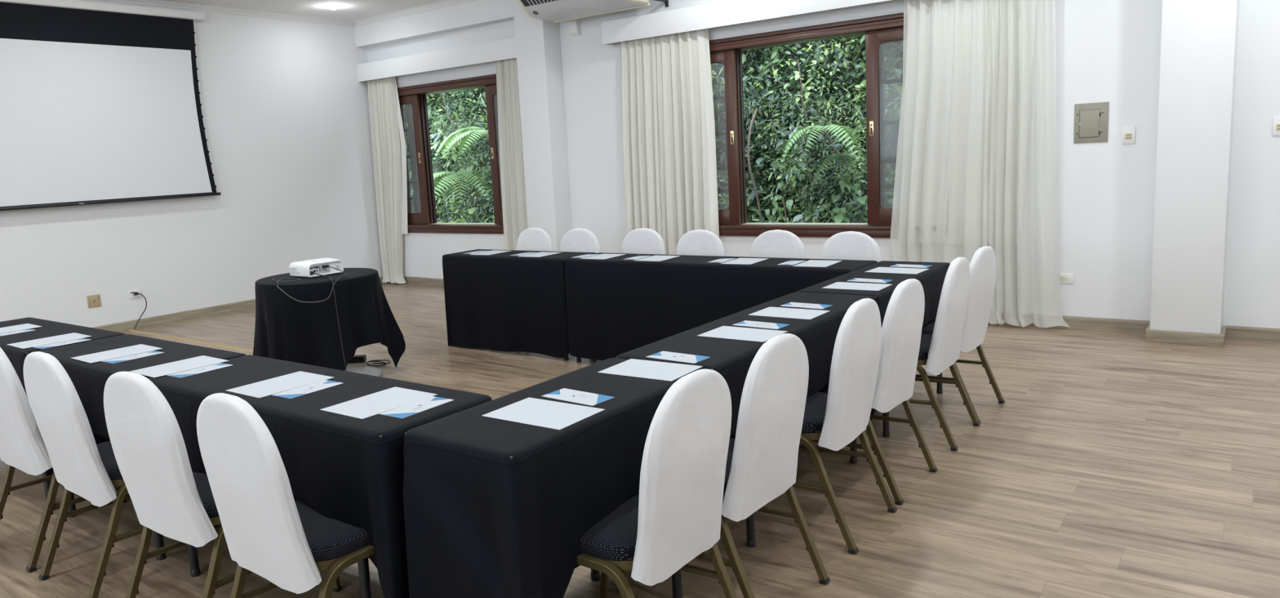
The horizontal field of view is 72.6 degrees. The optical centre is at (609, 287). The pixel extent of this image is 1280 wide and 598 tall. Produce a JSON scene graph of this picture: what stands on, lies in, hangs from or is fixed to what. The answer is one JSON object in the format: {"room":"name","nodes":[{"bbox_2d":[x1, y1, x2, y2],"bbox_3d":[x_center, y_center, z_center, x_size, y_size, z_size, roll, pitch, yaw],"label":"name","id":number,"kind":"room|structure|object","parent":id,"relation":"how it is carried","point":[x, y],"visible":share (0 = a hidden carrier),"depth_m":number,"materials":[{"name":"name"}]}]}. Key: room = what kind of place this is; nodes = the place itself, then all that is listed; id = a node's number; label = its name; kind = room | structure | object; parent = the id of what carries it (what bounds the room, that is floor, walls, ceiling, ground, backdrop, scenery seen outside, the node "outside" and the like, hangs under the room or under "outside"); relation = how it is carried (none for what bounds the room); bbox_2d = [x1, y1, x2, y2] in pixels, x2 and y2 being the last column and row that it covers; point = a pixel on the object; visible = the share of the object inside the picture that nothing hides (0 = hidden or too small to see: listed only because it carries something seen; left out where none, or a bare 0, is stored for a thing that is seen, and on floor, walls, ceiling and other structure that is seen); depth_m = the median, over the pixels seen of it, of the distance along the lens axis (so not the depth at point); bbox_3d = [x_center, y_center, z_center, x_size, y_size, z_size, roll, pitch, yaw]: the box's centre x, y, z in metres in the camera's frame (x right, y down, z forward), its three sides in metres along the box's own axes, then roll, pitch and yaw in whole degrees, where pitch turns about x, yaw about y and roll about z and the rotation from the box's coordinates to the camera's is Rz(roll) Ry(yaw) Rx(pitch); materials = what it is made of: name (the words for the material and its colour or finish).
{"room":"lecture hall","nodes":[
{"label":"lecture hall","id":0,"kind":"room"},
{"bbox_2d":[0,11,382,327],"bbox_3d":[-7.696,-0.499,5.004,0.200,3.240,16.130,3,11,37],"label":"wall","id":1,"kind":"structure","parent":0,"point":[286,108],"depth_m":9.55,"materials":[{"name":"white paint"}]},
{"bbox_2d":[86,293,101,307],"bbox_3d":[-4.996,0.134,8.448,0.009,0.120,0.120,3,11,37],"label":"wall plate","id":2,"kind":"object","parent":1,"relation":"attached to","point":[93,300],"visible":1,"depth_m":8.44,"materials":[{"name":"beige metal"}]},
{"bbox_2d":[0,0,221,210],"bbox_3d":[-5.101,-1.713,8.066,0.127,1.910,2.984,3,11,37],"label":"projection screen","id":3,"kind":"object","parent":1,"relation":"attached to","point":[100,101],"visible":1,"depth_m":8.30,"materials":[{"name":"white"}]},
{"bbox_2d":[93,0,355,26],"bbox_3d":[-7.758,-2.046,4.587,0.060,0.055,15.470,3,11,37],"label":"trim","id":4,"kind":"structure","parent":1,"relation":"attached to","point":[144,2],"depth_m":9.40,"materials":[{"name":"white paint"}]},
{"bbox_2d":[93,275,383,331],"bbox_3d":[-7.552,1.071,5.132,0.022,0.085,15.630,3,11,37],"label":"baseboard","id":5,"kind":"structure","parent":1,"relation":"attached to","point":[127,325],"depth_m":9.10,"materials":[{"name":"grey wood"}]},
{"bbox_2d":[158,0,445,21],"bbox_3d":[-2.822,-1.882,0.994,12.670,0.150,16.130,3,11,37],"label":"ceiling","id":6,"kind":"structure","parent":0,"point":[347,10],"depth_m":9.55,"materials":[{"name":"white paint"}]},
{"bbox_2d":[354,0,514,47],"bbox_3d":[-1.979,-3.048,9.924,2.740,0.295,0.160,3,11,37],"label":"beam","id":7,"kind":"structure","parent":6,"relation":"attached to","point":[477,13],"depth_m":9.83,"materials":[{"name":"white paint"}]},
{"bbox_2d":[517,0,668,22],"bbox_3d":[-0.183,-2.807,8.175,1.217,0.448,0.811,3,11,37],"label":"air conditioner","id":8,"kind":"object","parent":6,"relation":"hanging from","point":[555,11],"visible":1,"depth_m":8.13,"materials":[{"name":"grey plastic"}]},
{"bbox_2d":[520,0,556,6],"bbox_3d":[-0.413,-2.676,7.933,1.030,0.080,0.089,3,11,37],"label":"grille","id":9,"kind":"object","parent":8,"relation":"attached to","point":[524,2],"depth_m":8.16,"materials":[{"name":"grey plastic"}]},
{"bbox_2d":[353,0,476,26],"bbox_3d":[-2.028,-3.149,9.802,2.680,0.055,0.060,3,11,37],"label":"trim","id":10,"kind":"structure","parent":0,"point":[442,4],"depth_m":9.99,"materials":[{"name":"white paint"}]},
{"bbox_2d":[512,0,571,251],"bbox_3d":[-0.682,-1.514,9.160,0.390,3.240,0.260,3,11,37],"label":"pillar","id":11,"kind":"structure","parent":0,"point":[538,47],"depth_m":9.02,"materials":[{"name":"white paint"}]},
{"bbox_2d":[0,282,1279,597],"bbox_3d":[-2.638,1.450,1.496,12.670,0.120,16.130,3,11,37],"label":"floor","id":12,"kind":"structure","parent":0,"point":[1112,464],"depth_m":3.61,"materials":[{"name":"brown wood"}]},
{"bbox_2d":[25,352,54,504],"bbox_3d":[-2.861,0.593,4.376,1.156,0.741,0.424,3,11,37],"label":"folding table","id":13,"kind":"object","parent":12,"relation":"on","point":[46,484],"visible":0.02,"depth_m":4.00,"materials":[{"name":"grey"}]},
{"bbox_2d":[0,316,124,484],"bbox_3d":[-2.870,0.574,4.368,1.219,0.710,0.508,3,11,37],"label":"tablecloth","id":14,"kind":"object","parent":13,"relation":"on","point":[16,355],"visible":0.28,"depth_m":4.19,"materials":[{"name":"black fabric"}]},
{"bbox_2d":[0,323,42,333],"bbox_3d":[-3.064,0.216,4.404,0.203,0.001,0.284,4,11,38],"label":"paper sheet","id":15,"kind":"object","parent":14,"relation":"on","point":[26,326],"visible":1,"depth_m":4.44,"materials":[{"name":"grey"}]},
{"bbox_2d":[7,332,91,348],"bbox_3d":[-2.592,0.246,4.036,0.203,0.001,0.284,4,11,38],"label":"paper sheet","id":16,"kind":"object","parent":14,"relation":"on","point":[37,342],"visible":1,"depth_m":4.03,"materials":[{"name":"grey"}]},
{"bbox_2d":[34,337,90,348],"bbox_3d":[-2.481,0.254,3.952,0.100,0.002,0.205,3,11,35],"label":"brochure","id":17,"kind":"object","parent":14,"relation":"on","point":[58,344],"visible":1,"depth_m":3.94,"materials":[{"name":"grey paper"}]},
{"bbox_2d":[0,346,127,571],"bbox_3d":[-2.256,0.604,3.613,0.447,0.890,0.563,3,11,36],"label":"banquet chair","id":18,"kind":"object","parent":12,"relation":"on","point":[23,447],"visible":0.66,"depth_m":3.36,"materials":[{"name":"white fabric"}]},
{"bbox_2d":[23,351,142,597],"bbox_3d":[-1.817,0.629,3.281,0.445,0.890,0.563,4,11,38],"label":"banquet chair","id":19,"kind":"object","parent":12,"relation":"on","point":[86,468],"visible":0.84,"depth_m":3.04,"materials":[{"name":"white fabric"}]},
{"bbox_2d":[67,354,246,559],"bbox_3d":[-1.974,0.645,3.704,1.029,0.741,0.424,3,11,37],"label":"folding table","id":20,"kind":"object","parent":12,"relation":"on","point":[158,538],"visible":0.09,"depth_m":3.37,"materials":[{"name":"grey"}]},
{"bbox_2d":[29,333,245,439],"bbox_3d":[-1.976,0.624,3.704,1.079,0.709,0.490,3,11,37],"label":"tablecloth","id":21,"kind":"object","parent":20,"relation":"on","point":[89,380],"visible":0.25,"depth_m":3.50,"materials":[{"name":"black fabric"}]},
{"bbox_2d":[70,343,163,363],"bbox_3d":[-2.058,0.275,3.643,0.203,0.001,0.284,4,11,38],"label":"paper sheet","id":22,"kind":"object","parent":21,"relation":"on","point":[137,348],"visible":1,"depth_m":3.63,"materials":[{"name":"grey"}]},
{"bbox_2d":[101,350,164,363],"bbox_3d":[-1.945,0.284,3.557,0.100,0.002,0.205,3,11,35],"label":"brochure","id":23,"kind":"object","parent":21,"relation":"on","point":[153,352],"visible":1,"depth_m":3.55,"materials":[{"name":"grey paper"}]},
{"bbox_2d":[129,355,229,377],"bbox_3d":[-1.638,0.300,3.324,0.203,0.001,0.284,4,11,38],"label":"paper sheet","id":24,"kind":"object","parent":21,"relation":"on","point":[186,364],"visible":1,"depth_m":3.31,"materials":[{"name":"grey"}]},
{"bbox_2d":[128,328,253,351],"bbox_3d":[-3.486,0.501,7.675,3.201,0.009,0.054,3,11,38],"label":"cable cover","id":25,"kind":"object","parent":12,"relation":"on","point":[131,330],"visible":0.57,"depth_m":7.88,"materials":[{"name":"beige plastic"}]},
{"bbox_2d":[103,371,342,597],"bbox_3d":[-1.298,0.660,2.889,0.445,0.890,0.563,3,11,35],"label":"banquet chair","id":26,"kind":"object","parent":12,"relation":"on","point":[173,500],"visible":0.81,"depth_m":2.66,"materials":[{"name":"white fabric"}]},
{"bbox_2d":[196,392,374,597],"bbox_3d":[-0.846,0.686,2.546,0.447,0.890,0.563,4,11,39],"label":"banquet chair","id":27,"kind":"object","parent":12,"relation":"on","point":[282,539],"visible":0.84,"depth_m":2.33,"materials":[{"name":"white fabric"}]},
{"bbox_2d":[186,396,491,597],"bbox_3d":[-1.008,0.701,2.973,1.356,0.741,0.424,3,11,37],"label":"folding table","id":28,"kind":"object","parent":12,"relation":"on","point":[363,565],"visible":0.13,"depth_m":2.56,"materials":[{"name":"grey"}]},
{"bbox_2d":[147,355,492,597],"bbox_3d":[-1.009,0.682,2.967,1.430,0.711,0.495,3,11,37],"label":"tablecloth","id":29,"kind":"object","parent":28,"relation":"on","point":[340,464],"visible":0.49,"depth_m":2.53,"materials":[{"name":"black fabric"}]},
{"bbox_2d":[166,362,231,377],"bbox_3d":[-1.523,0.308,3.243,0.100,0.002,0.205,3,11,35],"label":"brochure","id":30,"kind":"object","parent":29,"relation":"on","point":[202,369],"visible":1,"depth_m":3.23,"materials":[{"name":"grey paper"}]},
{"bbox_2d":[226,370,333,397],"bbox_3d":[-1.116,0.328,2.960,0.203,0.001,0.284,3,11,37],"label":"paper sheet","id":31,"kind":"object","parent":29,"relation":"on","point":[264,388],"visible":1,"depth_m":2.95,"materials":[{"name":"grey"}]},
{"bbox_2d":[271,379,342,398],"bbox_3d":[-0.991,0.335,2.869,0.100,0.002,0.205,3,11,35],"label":"brochure","id":32,"kind":"object","parent":29,"relation":"on","point":[299,391],"visible":1,"depth_m":2.86,"materials":[{"name":"grey paper"}]},
{"bbox_2d":[320,386,436,418],"bbox_3d":[-0.701,0.350,2.661,0.203,0.001,0.284,3,11,37],"label":"paper sheet","id":33,"kind":"object","parent":29,"relation":"on","point":[366,406],"visible":1,"depth_m":2.65,"materials":[{"name":"white paper"}]},
{"bbox_2d":[378,395,453,417],"bbox_3d":[-0.569,0.354,2.583,0.100,0.002,0.205,3,11,35],"label":"brochure","id":34,"kind":"object","parent":29,"relation":"on","point":[402,411],"visible":1,"depth_m":2.58,"materials":[{"name":"grey paper"}]},
{"bbox_2d":[344,365,382,376],"bbox_3d":[-2.002,0.287,6.095,0.798,0.740,0.798,3,11,37],"label":"round table","id":35,"kind":"object","parent":12,"relation":"on","point":[371,371],"visible":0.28,"depth_m":6.28,"materials":[{"name":"grey"}]},
{"bbox_2d":[253,267,405,370],"bbox_3d":[-2.008,0.283,6.085,0.939,0.735,0.953,3,11,37],"label":"tablecloth","id":36,"kind":"object","parent":35,"relation":"on","point":[286,328],"visible":0.88,"depth_m":5.72,"materials":[{"name":"black fabric"}]},
{"bbox_2d":[272,264,346,302],"bbox_3d":[-2.009,-0.021,5.777,0.492,0.192,0.459,-5,9,-9],"label":"cable","id":37,"kind":"object","parent":36,"relation":"on","point":[324,265],"visible":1,"depth_m":5.76,"materials":[{"name":"grey plastic"}]},
{"bbox_2d":[288,257,343,277],"bbox_3d":[-2.044,-0.140,6.064,0.246,0.108,0.281,3,11,37],"label":"projector","id":38,"kind":"object","parent":36,"relation":"on","point":[303,268],"visible":1,"depth_m":5.98,"materials":[{"name":"white"}]},
{"bbox_2d":[516,226,552,251],"bbox_3d":[-0.763,-0.040,7.334,0.445,0.890,0.563,4,11,39],"label":"banquet chair","id":39,"kind":"object","parent":12,"relation":"on","point":[533,238],"visible":0.3,"depth_m":7.42,"materials":[{"name":"white"}]},
{"bbox_2d":[404,431,682,597],"bbox_3d":[-0.095,0.697,2.663,0.400,0.741,0.939,3,11,37],"label":"folding table","id":40,"kind":"object","parent":12,"relation":"on","point":[595,574],"visible":0.08,"depth_m":2.81,"materials":[{"name":"grey"}]},
{"bbox_2d":[403,357,705,597],"bbox_3d":[-0.093,0.697,2.627,0.504,0.740,1.043,3,11,37],"label":"tablecloth","id":41,"kind":"object","parent":40,"relation":"on","point":[481,521],"visible":0.76,"depth_m":2.28,"materials":[{"name":"black fabric"}]},
{"bbox_2d":[481,397,604,429],"bbox_3d":[-0.186,0.353,2.453,0.284,0.001,0.203,3,11,36],"label":"paper sheet","id":42,"kind":"object","parent":41,"relation":"on","point":[555,415],"visible":1,"depth_m":2.44,"materials":[{"name":"grey paper"}]},
{"bbox_2d":[542,387,614,405],"bbox_3d":[-0.094,0.326,2.597,0.205,0.002,0.100,4,11,40],"label":"brochure","id":43,"kind":"object","parent":41,"relation":"on","point":[566,394],"visible":1,"depth_m":2.59,"materials":[{"name":"grey paper"}]},
{"bbox_2d":[597,358,702,381],"bbox_3d":[0.136,0.271,2.878,0.284,0.001,0.203,3,10,35],"label":"paper sheet","id":44,"kind":"object","parent":41,"relation":"on","point":[656,370],"visible":1,"depth_m":2.87,"materials":[{"name":"grey"}]},
{"bbox_2d":[559,227,600,253],"bbox_3d":[-0.357,-0.008,6.978,0.445,0.890,0.563,3,11,37],"label":"banquet chair","id":45,"kind":"object","parent":12,"relation":"on","point":[579,239],"visible":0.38,"depth_m":7.07,"materials":[{"name":"white"}]},
{"bbox_2d":[621,227,666,254],"bbox_3d":[0.156,0.013,6.652,0.447,0.890,0.563,3,11,35],"label":"banquet chair","id":46,"kind":"object","parent":12,"relation":"on","point":[642,240],"visible":0.32,"depth_m":6.75,"materials":[{"name":"white"}]},
{"bbox_2d":[577,368,737,597],"bbox_3d":[0.056,0.649,2.461,0.563,0.890,0.445,3,11,36],"label":"banquet chair","id":47,"kind":"object","parent":12,"relation":"on","point":[675,516],"visible":0.88,"depth_m":2.26,"materials":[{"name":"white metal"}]},
{"bbox_2d":[675,229,724,256],"bbox_3d":[0.542,0.051,6.254,0.445,0.890,0.563,4,11,39],"label":"banquet chair","id":48,"kind":"object","parent":12,"relation":"on","point":[696,242],"visible":0.3,"depth_m":6.34,"materials":[{"name":"white"}]},
{"bbox_2d":[564,259,853,361],"bbox_3d":[0.667,0.190,5.753,2.115,0.741,0.398,3,11,37],"label":"folding table","id":49,"kind":"object","parent":12,"relation":"on","point":[578,358],"visible":0.12,"depth_m":6.27,"materials":[{"name":"grey"}]},
{"bbox_2d":[564,252,877,360],"bbox_3d":[0.666,0.173,5.750,2.168,0.716,0.453,3,11,37],"label":"tablecloth","id":50,"kind":"object","parent":49,"relation":"on","point":[615,305],"visible":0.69,"depth_m":5.74,"materials":[{"name":"black fabric"}]},
{"bbox_2d":[635,255,679,261],"bbox_3d":[0.328,-0.198,5.919,0.203,0.001,0.284,3,10,34],"label":"paper sheet","id":51,"kind":"object","parent":50,"relation":"on","point":[654,258],"visible":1,"depth_m":5.91,"materials":[{"name":"grey"}]},
{"bbox_2d":[720,257,768,264],"bbox_3d":[0.859,-0.166,5.515,0.203,0.001,0.284,3,10,34],"label":"paper sheet","id":52,"kind":"object","parent":50,"relation":"on","point":[739,260],"visible":1,"depth_m":5.51,"materials":[{"name":"grey"}]},
{"bbox_2d":[793,259,841,266],"bbox_3d":[1.250,-0.143,5.219,0.203,0.001,0.284,3,10,34],"label":"paper sheet","id":53,"kind":"object","parent":50,"relation":"on","point":[812,263],"visible":1,"depth_m":5.21,"materials":[{"name":"grey"}]},
{"bbox_2d":[618,333,830,597],"bbox_3d":[0.360,0.573,2.856,0.563,0.890,0.447,4,11,38],"label":"banquet chair","id":54,"kind":"object","parent":12,"relation":"on","point":[761,466],"visible":0.74,"depth_m":2.64,"materials":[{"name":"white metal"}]},
{"bbox_2d":[615,356,857,546],"bbox_3d":[0.644,0.512,3.626,0.400,0.741,1.474,3,11,37],"label":"folding table","id":55,"kind":"object","parent":12,"relation":"on","point":[750,527],"visible":0.16,"depth_m":3.20,"materials":[{"name":"grey"}]},
{"bbox_2d":[616,291,875,437],"bbox_3d":[0.643,0.491,3.621,0.467,0.709,1.529,3,11,37],"label":"tablecloth","id":56,"kind":"object","parent":55,"relation":"on","point":[732,358],"visible":0.34,"depth_m":3.44,"materials":[{"name":"black fabric"}]},
{"bbox_2d":[646,351,710,363],"bbox_3d":[0.239,0.242,3.029,0.205,0.002,0.100,4,11,40],"label":"brochure","id":57,"kind":"object","parent":56,"relation":"on","point":[667,355],"visible":1,"depth_m":3.02,"materials":[{"name":"grey paper"}]},
{"bbox_2d":[697,325,787,342],"bbox_3d":[0.513,0.178,3.356,0.284,0.001,0.203,3,11,37],"label":"paper sheet","id":58,"kind":"object","parent":56,"relation":"on","point":[723,331],"visible":1,"depth_m":3.35,"materials":[{"name":"grey"}]},
{"bbox_2d":[732,320,789,328],"bbox_3d":[0.610,0.150,3.504,0.205,0.002,0.100,4,11,40],"label":"brochure","id":59,"kind":"object","parent":56,"relation":"on","point":[748,323],"visible":1,"depth_m":3.50,"materials":[{"name":"grey paper"}]},
{"bbox_2d":[747,306,830,319],"bbox_3d":[0.768,0.109,3.720,0.284,0.001,0.203,3,11,37],"label":"paper sheet","id":60,"kind":"object","parent":56,"relation":"on","point":[803,313],"visible":1,"depth_m":3.71,"materials":[{"name":"grey"}]},
{"bbox_2d":[780,302,832,308],"bbox_3d":[0.875,0.081,3.868,0.205,0.002,0.100,4,11,40],"label":"brochure","id":61,"kind":"object","parent":56,"relation":"on","point":[790,304],"visible":1,"depth_m":3.86,"materials":[{"name":"grey paper"}]},
{"bbox_2d":[750,229,806,258],"bbox_3d":[1.050,0.075,5.907,0.445,0.890,0.563,3,11,37],"label":"banquet chair","id":62,"kind":"object","parent":12,"relation":"on","point":[779,243],"visible":0.3,"depth_m":6.00,"materials":[{"name":"white"}]},
{"bbox_2d":[725,297,897,554],"bbox_3d":[0.761,0.472,3.378,0.563,0.890,0.445,3,11,37],"label":"banquet chair","id":63,"kind":"object","parent":12,"relation":"on","point":[836,417],"visible":0.81,"depth_m":3.17,"materials":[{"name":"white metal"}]},
{"bbox_2d":[819,231,881,262],"bbox_3d":[1.457,0.110,5.525,0.447,0.890,0.563,3,11,35],"label":"banquet chair","id":64,"kind":"object","parent":12,"relation":"on","point":[847,245],"visible":0.33,"depth_m":5.62,"materials":[{"name":"white fabric"}]},
{"bbox_2d":[811,278,937,504],"bbox_3d":[1.068,0.395,3.778,0.563,0.890,0.445,4,11,38],"label":"banquet chair","id":65,"kind":"object","parent":12,"relation":"on","point":[903,321],"visible":0.69,"depth_m":3.55,"materials":[{"name":"white fabric"}]},
{"bbox_2d":[875,295,942,436],"bbox_3d":[1.453,0.308,4.679,0.400,0.741,1.171,3,11,37],"label":"folding table","id":66,"kind":"object","parent":12,"relation":"on","point":[886,433],"visible":0.08,"depth_m":4.31,"materials":[{"name":"grey"}]},
{"bbox_2d":[797,260,950,419],"bbox_3d":[1.454,0.285,4.677,0.468,0.705,1.236,3,11,37],"label":"tablecloth","id":67,"kind":"object","parent":66,"relation":"on","point":[932,279],"visible":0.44,"depth_m":4.60,"materials":[{"name":"black fabric"}]},
{"bbox_2d":[822,281,892,290],"bbox_3d":[1.227,-0.006,4.313,0.284,0.001,0.203,3,11,36],"label":"paper sheet","id":68,"kind":"object","parent":67,"relation":"on","point":[838,285],"visible":1,"depth_m":4.31,"materials":[{"name":"grey"}]},
{"bbox_2d":[865,266,928,274],"bbox_3d":[1.574,-0.093,4.762,0.284,0.001,0.203,4,11,39],"label":"paper sheet","id":69,"kind":"object","parent":67,"relation":"on","point":[878,269],"visible":1,"depth_m":4.75,"materials":[{"name":"grey"}]},
{"bbox_2d":[874,257,980,450],"bbox_3d":[1.501,0.286,4.342,0.563,0.890,0.447,3,11,36],"label":"banquet chair","id":70,"kind":"object","parent":12,"relation":"on","point":[940,350],"visible":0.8,"depth_m":4.11,"materials":[{"name":"white fabric"}]},
{"bbox_2d":[915,245,1004,422],"bbox_3d":[1.784,0.215,4.711,0.563,0.890,0.445,4,11,40],"label":"banquet chair","id":71,"kind":"object","parent":12,"relation":"on","point":[982,264],"visible":0.63,"depth_m":4.53,"materials":[{"name":"white fabric"}]},
{"bbox_3d":[-0.692,0.110,6.781,1.257,0.741,0.398,3,11,37],"label":"folding table","id":72,"kind":"object","parent":12,"relation":"on","visible":0},
{"bbox_2d":[442,248,595,357],"bbox_3d":[-0.693,0.104,6.780,1.320,0.738,0.479,3,11,37],"label":"tablecloth","id":73,"kind":"object","parent":72,"relation":"on","point":[503,301],"visible":0.85,"depth_m":6.57,"materials":[{"name":"black fabric"}]},
{"bbox_2d":[366,0,1279,328],"bbox_3d":[2.035,-1.407,7.451,12.270,3.240,0.300,3,11,37],"label":"wall","id":74,"kind":"structure","parent":0,"point":[1107,51],"depth_m":6.24,"materials":[{"name":"white paint"}]},
{"bbox_2d":[356,36,516,81],"bbox_3d":[-1.959,-2.591,9.987,2.734,0.210,0.175,3,11,37],"label":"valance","id":75,"kind":"object","parent":74,"relation":"attached to","point":[501,49],"visible":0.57,"depth_m":9.84,"materials":[{"name":"white fabric"}]},
{"bbox_2d":[367,76,408,283],"bbox_3d":[-2.726,-1.370,10.798,0.587,2.668,0.138,4,11,39],"label":"curtain","id":76,"kind":"object","parent":75,"relation":"hanging from","point":[388,138],"visible":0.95,"depth_m":10.78,"materials":[{"name":"white fabric"}]},
{"bbox_2d":[495,57,528,249],"bbox_3d":[-1.046,-1.271,9.526,0.476,2.668,0.118,3,11,37],"label":"curtain","id":77,"kind":"object","parent":75,"relation":"hanging from","point":[514,208],"visible":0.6,"depth_m":9.50,"materials":[{"name":"white fabric"}]},
{"bbox_2d":[396,73,503,233],"bbox_3d":[-1.777,-1.530,10.291,2.340,1.765,0.280,3,11,37],"label":"window","id":78,"kind":"structure","parent":74,"relation":"in","point":[415,99],"depth_m":10.51,"materials":[{"name":"brown wood"}]},
{"bbox_2d":[567,17,581,36],"bbox_3d":[-0.356,-2.661,8.806,0.110,0.225,0.075,3,11,37],"label":"pipe cover","id":79,"kind":"object","parent":74,"relation":"attached to","point":[574,25],"visible":0.7,"depth_m":8.79,"materials":[{"name":"white plastic"}]},
{"bbox_2d":[601,0,891,45],"bbox_3d":[1.632,-2.380,7.270,4.145,0.210,0.175,3,11,37],"label":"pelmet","id":80,"kind":"object","parent":74,"relation":"attached to","point":[728,12],"visible":1,"depth_m":7.72,"materials":[{"name":"white paint"}]},
{"bbox_2d":[620,28,719,254],"bbox_3d":[0.542,-1.178,8.321,1.103,2.668,0.114,3,11,37],"label":"curtain","id":81,"kind":"object","parent":80,"relation":"hanging from","point":[669,143],"visible":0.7,"depth_m":8.25,"materials":[{"name":"white fabric"}]},
{"bbox_2d":[890,0,1070,327],"bbox_3d":[2.781,-1.047,6.630,1.367,2.668,0.164,3,11,37],"label":"curtain","id":82,"kind":"object","parent":80,"relation":"hanging from","point":[976,164],"visible":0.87,"depth_m":6.58,"materials":[{"name":"white fabric"}]},
{"bbox_2d":[708,12,903,237],"bbox_3d":[1.695,-1.346,7.661,2.580,1.785,0.280,3,11,37],"label":"window","id":83,"kind":"structure","parent":74,"relation":"in","point":[877,30],"depth_m":7.48,"materials":[{"name":"brown wood"}]},
{"bbox_2d":[389,275,1279,341],"bbox_3d":[2.025,0.175,7.559,12.226,0.085,0.022,3,11,37],"label":"baseboard","id":84,"kind":"structure","parent":74,"relation":"attached to","point":[1268,334],"depth_m":6.27,"materials":[{"name":"grey wood"}]},
{"bbox_2d":[1059,272,1074,283],"bbox_3d":[3.390,-0.067,6.472,0.117,0.079,0.010,3,11,37],"label":"wall outlet","id":85,"kind":"object","parent":74,"relation":"attached to","point":[1064,277],"visible":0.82,"depth_m":6.46,"materials":[{"name":"white plastic"}]},
{"bbox_2d":[1073,101,1108,142],"bbox_3d":[3.439,-1.174,6.218,0.215,0.279,0.014,3,11,37],"label":"electrical panel","id":86,"kind":"object","parent":74,"relation":"attached to","point":[1091,119],"visible":1,"depth_m":6.21,"materials":[{"name":"beige"}]},
{"bbox_2d":[1121,125,1135,144],"bbox_3d":[3.632,-1.064,6.092,0.080,0.123,0.012,3,11,37],"label":"light switch","id":87,"kind":"object","parent":74,"relation":"attached to","point":[1128,134],"visible":1,"depth_m":6.09,"materials":[{"name":"white plastic"}]},
{"bbox_2d":[1149,0,1239,333],"bbox_3d":[3.847,-1.244,5.706,0.395,3.240,0.305,3,11,37],"label":"pillar","id":88,"kind":"structure","parent":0,"point":[1199,37],"depth_m":5.65,"materials":[{"name":"white paint"}]},
{"bbox_2d":[1145,323,1226,346],"bbox_3d":[3.920,0.316,5.923,0.439,0.085,0.305,3,11,37],"label":"baseboard","id":89,"kind":"structure","parent":88,"relation":"attached to","point":[1216,340],"depth_m":5.80,"materials":[{"name":"grey wood"}]},
{"label":"outside","id":90,"kind":"structure","parent":0,"visible":0},
{"bbox_3d":[-0.843,0.113,12.168,24.000,0.150,3.170,3,11,37],"label":"ground","id":91,"kind":"structure","parent":90,"visible":0},
{"bbox_2d":[747,108,761,216],"bbox_3d":[1.901,-1.049,10.902,0.083,2.327,0.524,3,11,37],"label":"young tree","id":92,"kind":"object","parent":91,"relation":"on","point":[756,109],"visible":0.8,"depth_m":10.66,"materials":[{"name":"brown plant"}]},
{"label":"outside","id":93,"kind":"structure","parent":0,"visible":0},
{"bbox_2d":[403,35,903,222],"bbox_3d":[0.277,-3.597,13.361,22.008,7.200,3.112,3,11,37],"label":"foliage","id":94,"kind":"object","parent":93,"point":[758,55],"visible":0.02,"depth_m":11.37,"materials":[{"name":"green plant"}]},
{"bbox_2d":[403,35,903,222],"bbox_3d":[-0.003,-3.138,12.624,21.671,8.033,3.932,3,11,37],"label":"window glass","id":95,"kind":"object","parent":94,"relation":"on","point":[467,211],"visible":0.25,"depth_m":11.05,"materials":[{"name":"clear glass"}]},
{"bbox_2d":[410,170,490,201],"bbox_3d":[-2.403,-1.488,13.284,1.236,0.568,1.382,-3,9,-2],"label":"tree fern","id":96,"kind":"object","parent":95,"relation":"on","point":[437,175],"visible":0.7,"depth_m":13.00,"materials":[{"name":"green plant"}]},
{"bbox_2d":[413,182,493,213],"bbox_3d":[-2.341,-1.331,13.289,0.772,0.568,1.500,3,11,37],"label":"tree fern","id":97,"kind":"object","parent":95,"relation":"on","point":[454,184],"visible":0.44,"depth_m":12.96,"materials":[{"name":"green plant"}]},
{"bbox_2d":[432,126,488,159],"bbox_3d":[-2.184,-2.168,13.388,0.922,0.569,1.389,0,9,18],"label":"tree fern","id":98,"kind":"object","parent":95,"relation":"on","point":[453,135],"visible":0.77,"depth_m":13.10,"materials":[{"name":"green plant"}]},
{"bbox_2d":[440,129,488,162],"bbox_3d":[-1.900,-2.073,13.107,0.920,0.568,1.430,3,11,37],"label":"tree fern","id":99,"kind":"object","parent":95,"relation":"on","point":[476,133],"visible":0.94,"depth_m":12.68,"materials":[{"name":"green plant"}]},
{"bbox_2d":[759,193,793,222],"bbox_3d":[1.946,-0.714,10.170,0.405,0.741,0.481,-2,9,10],"label":"plant","id":100,"kind":"object","parent":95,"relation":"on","point":[788,202],"visible":0.51,"depth_m":10.12,"materials":[{"name":"green plant"}]},
{"bbox_2d":[773,58,818,120],"bbox_3d":[2.156,-2.272,10.008,0.455,0.730,0.493,-5,9,-11],"label":"plant","id":101,"kind":"object","parent":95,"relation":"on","point":[797,75],"visible":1,"depth_m":10.04,"materials":[{"name":"green plant"}]},
{"bbox_2d":[780,124,817,187],"bbox_3d":[2.165,-1.478,9.941,0.404,0.716,0.421,-3,9,0],"label":"plant","id":102,"kind":"object","parent":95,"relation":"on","point":[802,165],"visible":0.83,"depth_m":9.93,"materials":[{"name":"green plant"}]},
{"bbox_2d":[778,124,863,172],"bbox_3d":[2.388,-1.559,9.963,0.881,0.569,1.186,-2,9,7],"label":"tree fern","id":103,"kind":"object","parent":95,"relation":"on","point":[789,144],"visible":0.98,"depth_m":9.62,"materials":[{"name":"green plant"}]},
{"bbox_2d":[808,153,864,194],"bbox_3d":[2.762,-1.271,10.095,0.664,0.568,1.181,3,11,37],"label":"tree fern","id":104,"kind":"object","parent":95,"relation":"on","point":[831,157],"visible":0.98,"depth_m":9.74,"materials":[{"name":"green plant"}]},
{"bbox_2d":[832,175,867,222],"bbox_3d":[2.723,-0.866,9.662,0.430,0.739,0.482,-4,9,-4],"label":"plant","id":105,"kind":"object","parent":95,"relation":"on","point":[839,216],"visible":0.75,"depth_m":9.69,"materials":[{"name":"green plant"}]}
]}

